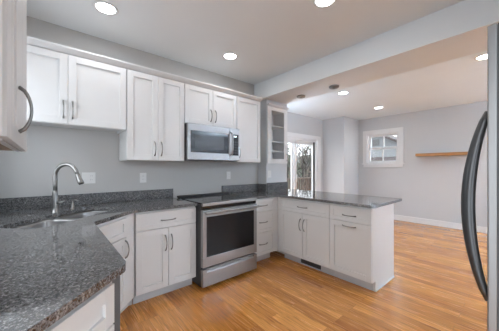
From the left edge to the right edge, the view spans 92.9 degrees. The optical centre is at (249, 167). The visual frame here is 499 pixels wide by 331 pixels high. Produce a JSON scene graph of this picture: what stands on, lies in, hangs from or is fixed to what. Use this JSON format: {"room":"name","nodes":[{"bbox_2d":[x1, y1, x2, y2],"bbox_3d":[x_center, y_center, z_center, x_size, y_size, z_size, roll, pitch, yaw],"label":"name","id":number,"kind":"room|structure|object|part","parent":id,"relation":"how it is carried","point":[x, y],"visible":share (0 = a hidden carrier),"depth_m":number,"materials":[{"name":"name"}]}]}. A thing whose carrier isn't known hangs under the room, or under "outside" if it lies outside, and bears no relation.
{"room":"kitchen","nodes":[
{"label":"kitchen","id":0,"kind":"room"},
{"bbox_2d":[0,16,257,197],"bbox_3d":[-1.074,-0.045,3.032,3.105,2.670,0.120,0,0,-40],"label":"wall","id":1,"kind":"structure","parent":0,"point":[29,173],"depth_m":2.52,"materials":[{"name":"grey paint"}]},
{"bbox_2d":[27,44,125,133],"bbox_3d":[-1.706,-0.688,2.157,1.000,0.618,0.387,0,0,-40],"label":"upper cabinet","id":2,"kind":"object","parent":1,"relation":"attached to","point":[64,90],"visible":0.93,"depth_m":2.10,"materials":[{"name":"white paint"}]},
{"bbox_3d":[-1.761,-0.686,1.922,0.456,0.606,0.019,0,0,-40],"label":"door","id":3,"kind":"part","parent":2,"relation":"part of","materials":[{"name":"white paint"}]},
{"bbox_3d":[-1.544,-0.507,2.070,0.013,0.161,0.043,0,0,-40],"label":"handle","id":4,"kind":"part","parent":2,"relation":"part of","materials":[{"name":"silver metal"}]},
{"bbox_3d":[-1.409,-0.686,2.221,0.462,0.606,0.019,0,0,-40],"label":"door","id":5,"kind":"part","parent":2,"relation":"part of","materials":[{"name":"white paint"}]},
{"bbox_2d":[0,189,172,211],"bbox_3d":[-0.781,0.319,1.544,1.620,0.114,2.524,0,0,-40],"label":"backsplash","id":6,"kind":"structure","parent":1,"relation":"attached to","point":[36,202],"depth_m":2.41,"materials":[{"name":"stone"}]},
{"bbox_2d":[82,172,94,183],"bbox_3d":[-1.660,0.103,2.448,0.118,0.115,0.008,0,0,-40],"label":"wall plate","id":7,"kind":"object","parent":1,"relation":"attached to","point":[88,177],"visible":0.94,"depth_m":2.44,"materials":[{"name":"white plastic"}]},
{"bbox_2d":[140,173,145,182],"bbox_3d":[-1.254,0.115,2.794,0.074,0.115,0.008,0,0,-40],"label":"wall outlet","id":8,"kind":"object","parent":1,"relation":"attached to","point":[142,175],"visible":1,"depth_m":2.79,"materials":[{"name":"white plastic"}]},
{"bbox_2d":[27,36,262,101],"bbox_3d":[-1.007,-1.023,2.762,2.853,0.050,0.374,0,0,-40],"label":"crown molding","id":9,"kind":"structure","parent":1,"relation":"attached to","point":[32,41],"depth_m":2.36,"materials":[{"name":"white paint"}]},
{"bbox_2d":[119,69,183,161],"bbox_3d":[-1.089,-0.538,2.682,0.611,0.918,0.387,0,0,-40],"label":"upper cabinet","id":10,"kind":"object","parent":1,"relation":"attached to","point":[154,131],"visible":1,"depth_m":2.53,"materials":[{"name":"white paint"}]},
{"bbox_3d":[-1.112,-0.536,2.474,0.302,0.906,0.019,0,0,-40],"label":"door","id":11,"kind":"part","parent":10,"relation":"part of","materials":[{"name":"white paint"}]},
{"bbox_3d":[-0.879,-0.536,2.672,0.302,0.906,0.019,0,0,-40],"label":"door","id":12,"kind":"part","parent":10,"relation":"part of","materials":[{"name":"white paint"}]},
{"bbox_2d":[184,83,236,128],"bbox_3d":[-0.564,-0.763,3.130,0.759,0.468,0.387,0,0,-40],"label":"upper cabinet","id":13,"kind":"object","parent":1,"relation":"attached to","point":[204,106],"visible":0.88,"depth_m":2.98,"materials":[{"name":"white paint"}]},
{"bbox_3d":[-0.615,-0.761,2.897,0.376,0.456,0.019,0,0,-40],"label":"door","id":14,"kind":"part","parent":13,"relation":"part of","materials":[{"name":"white paint"}]},
{"bbox_2d":[184,123,238,161],"bbox_3d":[-0.538,-0.308,3.099,0.754,0.434,0.467,0,0,-40],"label":"microwave","id":15,"kind":"object","parent":13,"relation":"attached to","point":[202,142],"visible":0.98,"depth_m":2.92,"materials":[{"name":"silver metal"}]},
{"bbox_3d":[-0.205,-0.311,3.167,0.159,0.424,0.030,0,0,-40],"label":"control panel","id":16,"kind":"part","parent":15,"relation":"part of","materials":[{"name":"silver metal"}]},
{"bbox_3d":[-0.326,-0.761,3.143,0.376,0.456,0.019,0,0,-40],"label":"door","id":17,"kind":"part","parent":13,"relation":"part of","materials":[{"name":"white paint"}]},
{"bbox_2d":[226,172,230,178],"bbox_3d":[-0.318,0.112,3.591,0.074,0.115,0.008,0,0,-40],"label":"wall outlet","id":18,"kind":"object","parent":1,"relation":"attached to","point":[228,174],"visible":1,"depth_m":3.59,"materials":[{"name":"white plastic"}]},
{"bbox_2d":[223,96,259,162],"bbox_3d":[-0.103,-0.538,3.521,0.440,0.918,0.387,0,0,-40],"label":"upper cabinet","id":19,"kind":"object","parent":1,"relation":"attached to","point":[248,110],"visible":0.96,"depth_m":3.41,"materials":[{"name":"white paint"}]},
{"bbox_3d":[-0.010,-0.536,3.412,0.437,0.906,0.019,0,0,-40],"label":"door","id":20,"kind":"part","parent":19,"relation":"part of","materials":[{"name":"white paint"}]},
{"bbox_2d":[222,184,265,192],"bbox_3d":[-0.069,0.319,3.677,0.737,0.114,0.198,0,0,-40],"label":"backsplash","id":21,"kind":"structure","parent":1,"relation":"attached to","point":[244,187],"depth_m":3.76,"materials":[{"name":"stone"}]},
{"bbox_2d":[27,0,463,84],"bbox_3d":[0.091,-1.440,1.486,3.175,0.120,4.045,0,0,-40],"label":"ceiling","id":22,"kind":"structure","parent":0,"point":[269,38],"depth_m":2.28,"materials":[{"name":"white paint"}]},
{"bbox_2d":[93,0,118,15],"bbox_3d":[-1.239,-1.376,2.045,0.192,0.008,0.192,0,0,-40],"label":"recessed light","id":23,"kind":"object","parent":22,"relation":"in","point":[104,7],"visible":1,"depth_m":2.03,"materials":[{"name":"white plastic"}]},
{"bbox_2d":[222,52,237,59],"bbox_3d":[-0.239,-1.376,2.922,0.192,0.008,0.192,0,0,-40],"label":"recessed light","id":24,"kind":"object","parent":22,"relation":"in","point":[229,55],"visible":1,"depth_m":2.92,"materials":[{"name":"white plastic"}]},
{"bbox_2d":[313,0,336,7],"bbox_3d":[0.620,-1.376,1.947,0.192,0.008,0.192,0,0,-40],"label":"recessed light","id":25,"kind":"object","parent":22,"relation":"in","point":[317,3],"visible":1,"depth_m":1.98,"materials":[{"name":"white plastic"}]},
{"bbox_2d":[258,99,286,190],"bbox_3d":[0.164,0.087,4.359,0.500,2.405,0.934,0,0,-40],"label":"wall pier","id":26,"kind":"object","parent":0,"point":[278,171],"visible":0.27,"depth_m":3.93,"materials":[{"name":"grey paint"}]},
{"bbox_2d":[267,103,288,163],"bbox_3d":[0.388,-0.560,4.093,0.495,0.969,0.361,0,0,-40],"label":"upper cabinet","id":27,"kind":"object","parent":26,"relation":"attached to","point":[276,114],"visible":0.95,"depth_m":4.10,"materials":[{"name":"white paint"}]},
{"bbox_2d":[272,125,282,129],"bbox_3d":[0.364,-0.707,4.124,0.422,0.018,0.258,0,0,-40],"label":"shelf","id":28,"kind":"object","parent":27,"relation":"attached to","point":[273,127],"depth_m":4.19,"materials":[{"name":"white paint"}]},
{"bbox_3d":[0.483,-1.026,3.982,0.495,0.037,0.050,0,0,-40],"label":"crown","id":29,"kind":"part","parent":27,"relation":"part of","materials":[{"name":"white paint"}]},
{"bbox_2d":[288,156,311,188],"bbox_3d":[3.257,0.886,31.661,34.000,5.393,22.000,0,0,-40],"label":"hill","id":30,"kind":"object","parent":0,"point":[298,156],"visible":0.01,"depth_m":25.77,"materials":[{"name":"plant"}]},
{"bbox_2d":[288,143,311,169],"bbox_3d":[5.576,-1.486,26.569,3.792,4.172,3.783,0,0,-40],"label":"shrub","id":31,"kind":"object","parent":30,"relation":"on","point":[299,158],"visible":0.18,"depth_m":26.17,"materials":[{"name":"brown plant"}]},
{"bbox_2d":[298,146,311,189],"bbox_3d":[5.202,0.204,20.701,2.267,5.381,2.361,0,0,-40],"label":"shrub","id":32,"kind":"object","parent":30,"relation":"on","point":[308,148],"visible":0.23,"depth_m":20.69,"materials":[{"name":"green plant"}]},
{"bbox_2d":[120,220,486,330],"bbox_3d":[2.333,1.350,2.038,7.305,0.120,7.580,0,0,-40],"label":"floor","id":33,"kind":"structure","parent":0,"point":[433,287],"depth_m":2.34,"materials":[{"name":"brown wood"}]},
{"bbox_2d":[44,282,113,330],"bbox_3d":[-0.744,0.849,0.519,0.472,0.882,0.825,0,0,5],"label":"base cabinet","id":34,"kind":"object","parent":33,"relation":"on","point":[96,313],"visible":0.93,"depth_m":0.80,"materials":[{"name":"white paint"}]},
{"bbox_3d":[-0.541,0.885,0.713,0.019,0.577,0.389,0,0,5],"label":"door","id":35,"kind":"part","parent":34,"relation":"part of","materials":[{"name":"white paint"}]},
{"bbox_2d":[96,213,134,313],"bbox_3d":[-1.412,0.849,1.819,1.009,0.882,1.281,0,0,-40],"label":"base cabinet","id":36,"kind":"object","parent":33,"relation":"on","point":[120,232],"visible":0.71,"depth_m":2.02,"materials":[{"name":"white paint"}]},
{"bbox_2d":[0,197,196,330],"bbox_3d":[-0.768,0.391,1.533,1.626,0.030,2.558,0,0,-40],"label":"countertop","id":37,"kind":"structure","parent":36,"relation":"on","point":[46,273],"depth_m":0.95,"materials":[{"name":"stone"}]},
{"bbox_2d":[11,210,109,228],"bbox_3d":[-1.425,0.507,1.875,0.392,0.201,0.860,0,0,5],"label":"sink","id":38,"kind":"object","parent":37,"relation":"in","point":[70,217],"visible":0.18,"depth_m":1.89,"materials":[{"name":"grey metal"}]},
{"bbox_3d":[-1.441,0.508,1.677,0.353,0.200,0.424,0,0,5],"label":"bowl","id":39,"kind":"part","parent":38,"relation":"part of","materials":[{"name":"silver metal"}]},
{"bbox_3d":[-1.407,0.493,2.100,0.353,0.170,0.370,0,0,5],"label":"bowl","id":40,"kind":"part","parent":38,"relation":"part of","materials":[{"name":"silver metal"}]},
{"bbox_2d":[50,163,83,213],"bbox_3d":[-1.511,0.166,1.968,0.281,0.421,0.060,0,0,5],"label":"faucet","id":41,"kind":"object","parent":37,"relation":"on","point":[55,199],"visible":1,"depth_m":1.96,"materials":[{"name":"metal"}]},
{"bbox_3d":[-1.524,0.076,1.969,0.226,0.241,0.032,0,0,5],"label":"spout","id":42,"kind":"part","parent":41,"relation":"part of","materials":[{"name":"metal"}]},
{"bbox_2d":[70,199,78,208],"bbox_3d":[-1.613,0.332,2.187,0.078,0.089,0.044,0,0,5],"label":"soap dispenser","id":43,"kind":"object","parent":37,"relation":"on","point":[72,200],"visible":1,"depth_m":2.18,"materials":[{"name":"metal"}]},
{"bbox_3d":[-1.077,0.507,1.848,0.019,0.158,0.387,0,0,5],"label":"false drawer","id":44,"kind":"part","parent":36,"relation":"part of","materials":[{"name":"white paint"}]},
{"bbox_3d":[-1.077,0.883,1.848,0.019,0.582,0.387,0,0,5],"label":"door","id":45,"kind":"part","parent":36,"relation":"part of","materials":[{"name":"white paint"}]},
{"bbox_3d":[-1.036,0.690,2.008,0.042,0.161,0.013,0,0,5],"label":"handle","id":46,"kind":"part","parent":36,"relation":"part of","materials":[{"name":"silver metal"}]},
{"bbox_2d":[112,276,119,330],"bbox_3d":[-0.933,0.852,0.973,0.598,0.876,0.601,0,0,-40],"label":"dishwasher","id":47,"kind":"object","parent":33,"relation":"on","point":[116,281],"visible":0.03,"depth_m":0.93,"materials":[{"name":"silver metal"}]},
{"bbox_2d":[132,206,195,303],"bbox_3d":[-0.995,0.849,2.584,0.607,0.882,0.656,0,0,-40],"label":"base cabinet","id":48,"kind":"object","parent":33,"relation":"on","point":[165,240],"visible":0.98,"depth_m":2.34,"materials":[{"name":"white paint"}]},
{"bbox_3d":[-0.930,0.883,2.274,0.300,0.582,0.019,0,0,-40],"label":"door","id":49,"kind":"part","parent":48,"relation":"part of","materials":[{"name":"white paint"}]},
{"bbox_3d":[-0.815,0.507,2.372,0.604,0.158,0.019,0,0,-40],"label":"drawer","id":50,"kind":"part","parent":48,"relation":"part of","materials":[{"name":"white paint"}]},
{"bbox_3d":[-0.699,0.883,2.471,0.300,0.582,0.019,0,0,-40],"label":"door","id":51,"kind":"part","parent":48,"relation":"part of","materials":[{"name":"white paint"}]},
{"bbox_2d":[177,192,258,287],"bbox_3d":[-0.390,0.818,2.935,0.757,0.945,0.714,0,0,-40],"label":"range","id":52,"kind":"object","parent":33,"relation":"on","point":[226,223],"visible":0.93,"depth_m":2.67,"materials":[{"name":"silver metal"}]},
{"bbox_3d":[-0.603,0.357,3.186,0.757,0.024,0.055,0,0,-40],"label":"vent trim","id":53,"kind":"part","parent":52,"relation":"part of","materials":[{"name":"black metal"}]},
{"bbox_2d":[178,194,254,204],"bbox_3d":[-0.411,0.378,2.960,0.757,0.019,0.600,0,0,-40],"label":"cooktop","id":54,"kind":"object","parent":52,"relation":"in","point":[200,199],"depth_m":2.89,"materials":[{"name":"black glass"}]},
{"bbox_3d":[-0.215,0.421,2.730,0.749,0.034,0.032,0,0,-40],"label":"control panel","id":55,"kind":"part","parent":52,"relation":"part of","materials":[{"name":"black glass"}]},
{"bbox_3d":[-0.211,1.160,2.725,0.757,0.180,0.044,0,0,-40],"label":"storage drawer","id":56,"kind":"part","parent":52,"relation":"part of","materials":[{"name":"silver metal"}]},
{"bbox_3d":[-0.211,0.746,2.725,0.757,0.603,0.044,0,0,-40],"label":"oven door","id":57,"kind":"part","parent":52,"relation":"part of","materials":[{"name":"silver metal"}]},
{"bbox_3d":[-0.206,0.388,2.720,0.757,0.032,0.030,0,0,-40],"label":"trim","id":58,"kind":"part","parent":52,"relation":"part of","materials":[{"name":"silver metal"}]},
{"bbox_3d":[-0.178,0.468,2.686,0.733,0.030,0.059,0,0,-40],"label":"handle","id":59,"kind":"part","parent":52,"relation":"part of","materials":[{"name":"silver metal"}]},
{"bbox_2d":[255,197,277,260],"bbox_3d":[0.026,0.849,3.453,0.528,0.882,0.656,0,0,-40],"label":"base cabinet","id":60,"kind":"object","parent":33,"relation":"on","point":[267,211],"visible":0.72,"depth_m":3.28,"materials":[{"name":"white paint"}]},
{"bbox_3d":[0.179,1.025,3.218,0.454,0.298,0.019,0,0,-40],"label":"drawer","id":61,"kind":"part","parent":60,"relation":"part of","materials":[{"name":"white paint"}]},
{"bbox_3d":[0.179,0.507,3.218,0.454,0.158,0.019,0,0,-40],"label":"drawer","id":62,"kind":"part","parent":60,"relation":"part of","materials":[{"name":"white paint"}]},
{"bbox_3d":[0.179,0.732,3.218,0.454,0.279,0.019,0,0,-40],"label":"drawer","id":63,"kind":"part","parent":60,"relation":"part of","materials":[{"name":"white paint"}]},
{"bbox_2d":[277,197,333,275],"bbox_3d":[0.750,0.849,3.418,0.642,0.882,1.230,0,0,-40],"label":"base cabinet","id":64,"kind":"object","parent":33,"relation":"on","point":[303,225],"visible":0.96,"depth_m":3.03,"materials":[{"name":"white paint"}]},
{"bbox_3d":[0.565,0.883,3.216,0.019,0.582,0.383,0,0,-40],"label":"door","id":65,"kind":"part","parent":64,"relation":"part of","materials":[{"name":"white paint"}]},
{"bbox_3d":[0.691,0.507,3.068,0.019,0.158,0.770,0,0,-40],"label":"drawer","id":66,"kind":"part","parent":64,"relation":"part of","materials":[{"name":"white paint"}]},
{"bbox_2d":[301,259,320,269],"bbox_3d":[0.792,1.236,3.073,0.009,0.063,0.300,0,0,-40],"label":"vent grille","id":67,"kind":"object","parent":64,"relation":"attached to","point":[318,267],"depth_m":3.07,"materials":[{"name":"black metal"}]},
{"bbox_3d":[0.816,0.883,2.921,0.019,0.582,0.383,0,0,-40],"label":"door","id":68,"kind":"part","parent":64,"relation":"part of","materials":[{"name":"white paint"}]},
{"bbox_2d":[330,203,393,291],"bbox_3d":[0.987,0.849,3.153,0.660,0.882,1.480,0,0,-40],"label":"base cabinet","id":69,"kind":"object","parent":33,"relation":"on","point":[361,238],"visible":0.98,"depth_m":2.59,"materials":[{"name":"white paint"}]},
{"bbox_2d":[229,189,401,207],"bbox_3d":[0.747,0.391,3.225,1.341,0.030,1.944,0,0,-40],"label":"countertop","id":70,"kind":"structure","parent":69,"relation":"on","point":[365,201],"depth_m":3.12,"materials":[{"name":"stone"}]},
{"bbox_2d":[267,182,287,190],"bbox_3d":[0.473,0.309,3.994,0.501,0.134,0.020,0,0,-40],"label":"backsplash","id":71,"kind":"structure","parent":70,"relation":"on","point":[274,186],"depth_m":3.98,"materials":[{"name":"stone"}]},
{"bbox_3d":[1.094,0.507,2.594,0.019,0.158,0.464,0,0,-40],"label":"drawer","id":72,"kind":"part","parent":69,"relation":"part of","materials":[{"name":"white paint"}]},
{"bbox_3d":[1.472,0.849,2.619,0.586,0.882,0.020,0,0,-40],"label":"panel","id":73,"kind":"part","parent":69,"relation":"part of","materials":[{"name":"white paint"}]},
{"bbox_3d":[1.510,1.281,2.632,0.511,0.018,0.010,0,0,-40],"label":"shoe molding","id":74,"kind":"part","parent":69,"relation":"part of","materials":[{"name":"white paint"}]},
{"bbox_3d":[1.230,0.849,3.366,0.014,0.882,1.470,0,0,-40],"label":"panel","id":75,"kind":"part","parent":69,"relation":"part of","materials":[{"name":"white paint"}]},
{"bbox_2d":[461,23,498,330],"bbox_3d":[1.358,0.403,0.862,0.905,1.775,0.772,0,0,-40],"label":"refrigerator","id":76,"kind":"object","parent":33,"relation":"on","point":[489,120],"visible":1,"depth_m":0.80,"materials":[{"name":"silver metal"}]},
{"bbox_3d":[0.812,0.133,0.848,0.040,0.664,0.084,0,0,-40],"label":"handle","id":77,"kind":"part","parent":76,"relation":"part of","materials":[{"name":"metal"}]},
{"bbox_3d":[1.162,0.052,1.091,0.905,1.075,0.024,0,0,-40],"label":"door","id":78,"kind":"part","parent":76,"relation":"part of","materials":[{"name":"silver metal"}]},
{"bbox_2d":[287,112,322,191],"bbox_3d":[1.301,-0.020,6.032,3.400,2.620,0.140,0,0,-40],"label":"wall","id":79,"kind":"structure","parent":0,"point":[296,123],"depth_m":6.10,"materials":[{"name":"grey paint"}]},
{"bbox_2d":[287,132,320,190],"bbox_3d":[1.090,0.220,5.824,2.110,2.140,0.143,0,0,-40],"label":"door","id":80,"kind":"structure","parent":79,"relation":"in","point":[294,139],"depth_m":6.18,"materials":[{"name":"white paint"}]},
{"bbox_3d":[0.780,0.285,5.548,0.980,1.950,0.040,0,0,-40],"label":"sliding panel","id":81,"kind":"part","parent":80,"relation":"part of","materials":[{"name":"white paint"}]},
{"bbox_3d":[1.364,0.285,6.104,0.890,1.950,0.040,0,0,-40],"label":"fixed panel","id":82,"kind":"part","parent":80,"relation":"part of","materials":[{"name":"white paint"}]},
{"bbox_3d":[1.721,0.285,6.402,0.040,1.950,0.060,0,0,-40],"label":"screen frame","id":83,"kind":"part","parent":80,"relation":"part of","materials":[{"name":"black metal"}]},
{"bbox_2d":[323,116,358,194],"bbox_3d":[2.534,-0.020,6.582,0.810,2.620,0.620,0,0,-40],"label":"wall","id":84,"kind":"structure","parent":0,"point":[340,134],"depth_m":6.31,"materials":[{"name":"grey paint"}]},
{"bbox_2d":[254,0,498,103],"bbox_3d":[2.175,-1.308,1.903,0.560,0.385,7.280,0,0,-40],"label":"ceiling beam","id":85,"kind":"structure","parent":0,"point":[458,30],"depth_m":2.43,"materials":[{"name":"white paint"}]},
{"bbox_2d":[329,85,338,88],"bbox_3d":[1.153,-1.099,3.235,0.132,0.032,0.132,0,0,-40],"label":"cover plate","id":86,"kind":"object","parent":85,"relation":"attached to","point":[331,86],"visible":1,"depth_m":3.21,"materials":[{"name":"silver metal"}]},
{"bbox_2d":[287,50,486,119],"bbox_3d":[3.748,-1.415,3.242,3.590,0.170,7.580,0,0,-40],"label":"ceiling","id":87,"kind":"structure","parent":0,"point":[462,80],"depth_m":4.29,"materials":[{"name":"white paint"}]},
{"bbox_2d":[337,91,348,94],"bbox_3d":[1.658,-1.326,4.203,0.192,0.008,0.192,0,0,-40],"label":"recessed light","id":88,"kind":"object","parent":87,"relation":"in","point":[342,92],"visible":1,"depth_m":4.21,"materials":[{"name":"white plastic"}]},
{"bbox_2d":[474,53,486,60],"bbox_3d":[2.809,-1.326,2.826,0.192,0.008,0.192,0,0,-40],"label":"recessed light","id":89,"kind":"object","parent":87,"relation":"in","point":[483,56],"visible":0.57,"depth_m":2.84,"materials":[{"name":"white plastic"}]},
{"bbox_2d":[359,101,486,226],"bbox_3d":[5.008,-0.020,4.407,0.140,2.620,7.420,0,0,-40],"label":"wall","id":90,"kind":"structure","parent":0,"point":[429,187],"depth_m":5.35,"materials":[{"name":"grey paint"}]},
{"bbox_2d":[362,127,403,166],"bbox_3d":[3.473,-0.510,6.173,0.190,0.980,1.010,0,0,-40],"label":"window","id":91,"kind":"structure","parent":90,"relation":"in","point":[367,135],"depth_m":6.17,"materials":[{"name":"white paint"}]},
{"bbox_3d":[3.457,-0.108,6.160,0.150,0.026,1.010,0,0,-40],"label":"sill","id":92,"kind":"part","parent":91,"relation":"part of","materials":[{"name":"white paint"}]},
{"bbox_3d":[3.520,-0.684,6.213,0.035,0.382,0.720,0,0,-40],"label":"sash","id":93,"kind":"part","parent":91,"relation":"part of","materials":[{"name":"white paint"}]},
{"bbox_3d":[3.486,-0.329,6.184,0.035,0.408,0.720,0,0,-40],"label":"sash","id":94,"kind":"part","parent":91,"relation":"part of","materials":[{"name":"white paint"}]},
{"bbox_2d":[394,215,486,232],"bbox_3d":[5.200,1.228,4.061,0.016,0.125,6.644,0,0,-40],"label":"baseboard","id":95,"kind":"structure","parent":90,"relation":"attached to","point":[481,229],"depth_m":5.29,"materials":[{"name":"white paint"}]},
{"bbox_2d":[415,152,467,156],"bbox_3d":[4.169,-0.298,5.130,0.199,0.060,0.929,0,0,-40],"label":"floating shelf","id":96,"kind":"object","parent":90,"relation":"attached to","point":[445,153],"visible":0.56,"depth_m":5.08,"materials":[{"name":"brown wood"}]},
{"bbox_3d":[-1.088,-0.045,0.561,0.120,2.670,3.865,0,0,-40],"label":"wall","id":97,"kind":"structure","parent":0,"visible":0},
{"bbox_2d":[0,0,11,139],"bbox_3d":[-0.678,-0.539,0.426,0.322,0.916,0.410,0,0,-40],"label":"upper cabinet","id":98,"kind":"object","parent":97,"relation":"attached to","point":[5,5],"visible":1,"depth_m":0.61,"materials":[{"name":"white paint"}]},
{"bbox_3d":[-0.640,-0.535,0.395,0.019,0.909,0.394,0,0,5],"label":"door","id":99,"kind":"part","parent":98,"relation":"part of","materials":[{"name":"white paint"}]},
{"bbox_2d":[0,0,32,151],"bbox_3d":[-1.004,-0.537,0.839,0.362,0.919,0.631,0,0,-40],"label":"upper cabinet","id":100,"kind":"object","parent":97,"relation":"attached to","point":[18,143],"visible":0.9,"depth_m":0.86,"materials":[{"name":"white paint"}]},
{"bbox_3d":[-1.034,-0.085,0.814,0.284,0.006,0.595,0,0,-40],"label":"panel","id":101,"kind":"part","parent":100,"relation":"part of","materials":[{"name":"wood"}]},
{"bbox_3d":[-0.918,-0.083,0.912,0.017,0.010,0.631,0,0,-40],"label":"light rail","id":102,"kind":"part","parent":100,"relation":"part of","materials":[{"name":"white paint"}]},
{"bbox_3d":[-0.824,-0.535,0.830,0.019,0.909,0.368,0,0,-40],"label":"door","id":103,"kind":"part","parent":100,"relation":"part of","materials":[{"name":"white paint"}]},
{"bbox_3d":[-1.028,-0.535,1.071,0.019,0.909,0.247,0,0,-40],"label":"fixed panel","id":104,"kind":"part","parent":100,"relation":"part of","materials":[{"name":"white paint"}]},
{"bbox_3d":[-0.806,-0.208,0.853,0.043,0.171,0.013,0,0,-40],"label":"handle","id":105,"kind":"part","parent":100,"relation":"part of","materials":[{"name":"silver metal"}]},
{"label":"outside","id":106,"kind":"structure","parent":0,"visible":0},
{"bbox_3d":[9.317,3.390,27.626,70.000,0.200,90.000,0,0,-40],"label":"ground","id":107,"kind":"structure","parent":106,"visible":0},
{"bbox_2d":[287,143,301,189],"bbox_3d":[2.242,0.441,13.724,1.703,5.904,1.689,0,0,-40],"label":"shrub","id":108,"kind":"object","parent":107,"relation":"on","point":[287,143],"visible":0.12,"depth_m":13.44,"materials":[{"name":"green plant"}]},
{"bbox_2d":[288,144,311,187],"bbox_3d":[3.620,0.289,17.558,4.572,6.080,4.522,0,0,-9],"label":"bare tree","id":109,"kind":"object","parent":107,"relation":"on","point":[303,158],"visible":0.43,"depth_m":17.15,"materials":[{"name":"grey plant"}]},
{"bbox_2d":[300,167,311,190],"bbox_3d":[3.804,1.669,14.974,1.653,3.452,1.688,0,0,-40],"label":"shrub","id":110,"kind":"object","parent":107,"relation":"on","point":[306,174],"visible":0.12,"depth_m":14.97,"materials":[{"name":"brown plant"}]},
{"bbox_2d":[371,136,396,160],"bbox_3d":[9.586,0.490,16.431,8.500,5.600,5.400,0,0,-40],"label":"house","id":111,"kind":"structure","parent":107,"relation":"on","point":[389,154],"depth_m":13.82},
{"bbox_3d":[1.842,2.340,7.710,6.200,1.900,1.675,0,0,-40],"label":"deck","id":112,"kind":"object","parent":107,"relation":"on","visible":0},
{"bbox_2d":[287,177,311,190],"bbox_3d":[1.474,0.870,8.220,6.100,1.040,0.170,0,0,-40],"label":"deck railing","id":113,"kind":"object","parent":112,"relation":"on","point":[308,179],"visible":0.03,"depth_m":8.61,"materials":[{"name":"brown wood"}]}
]}

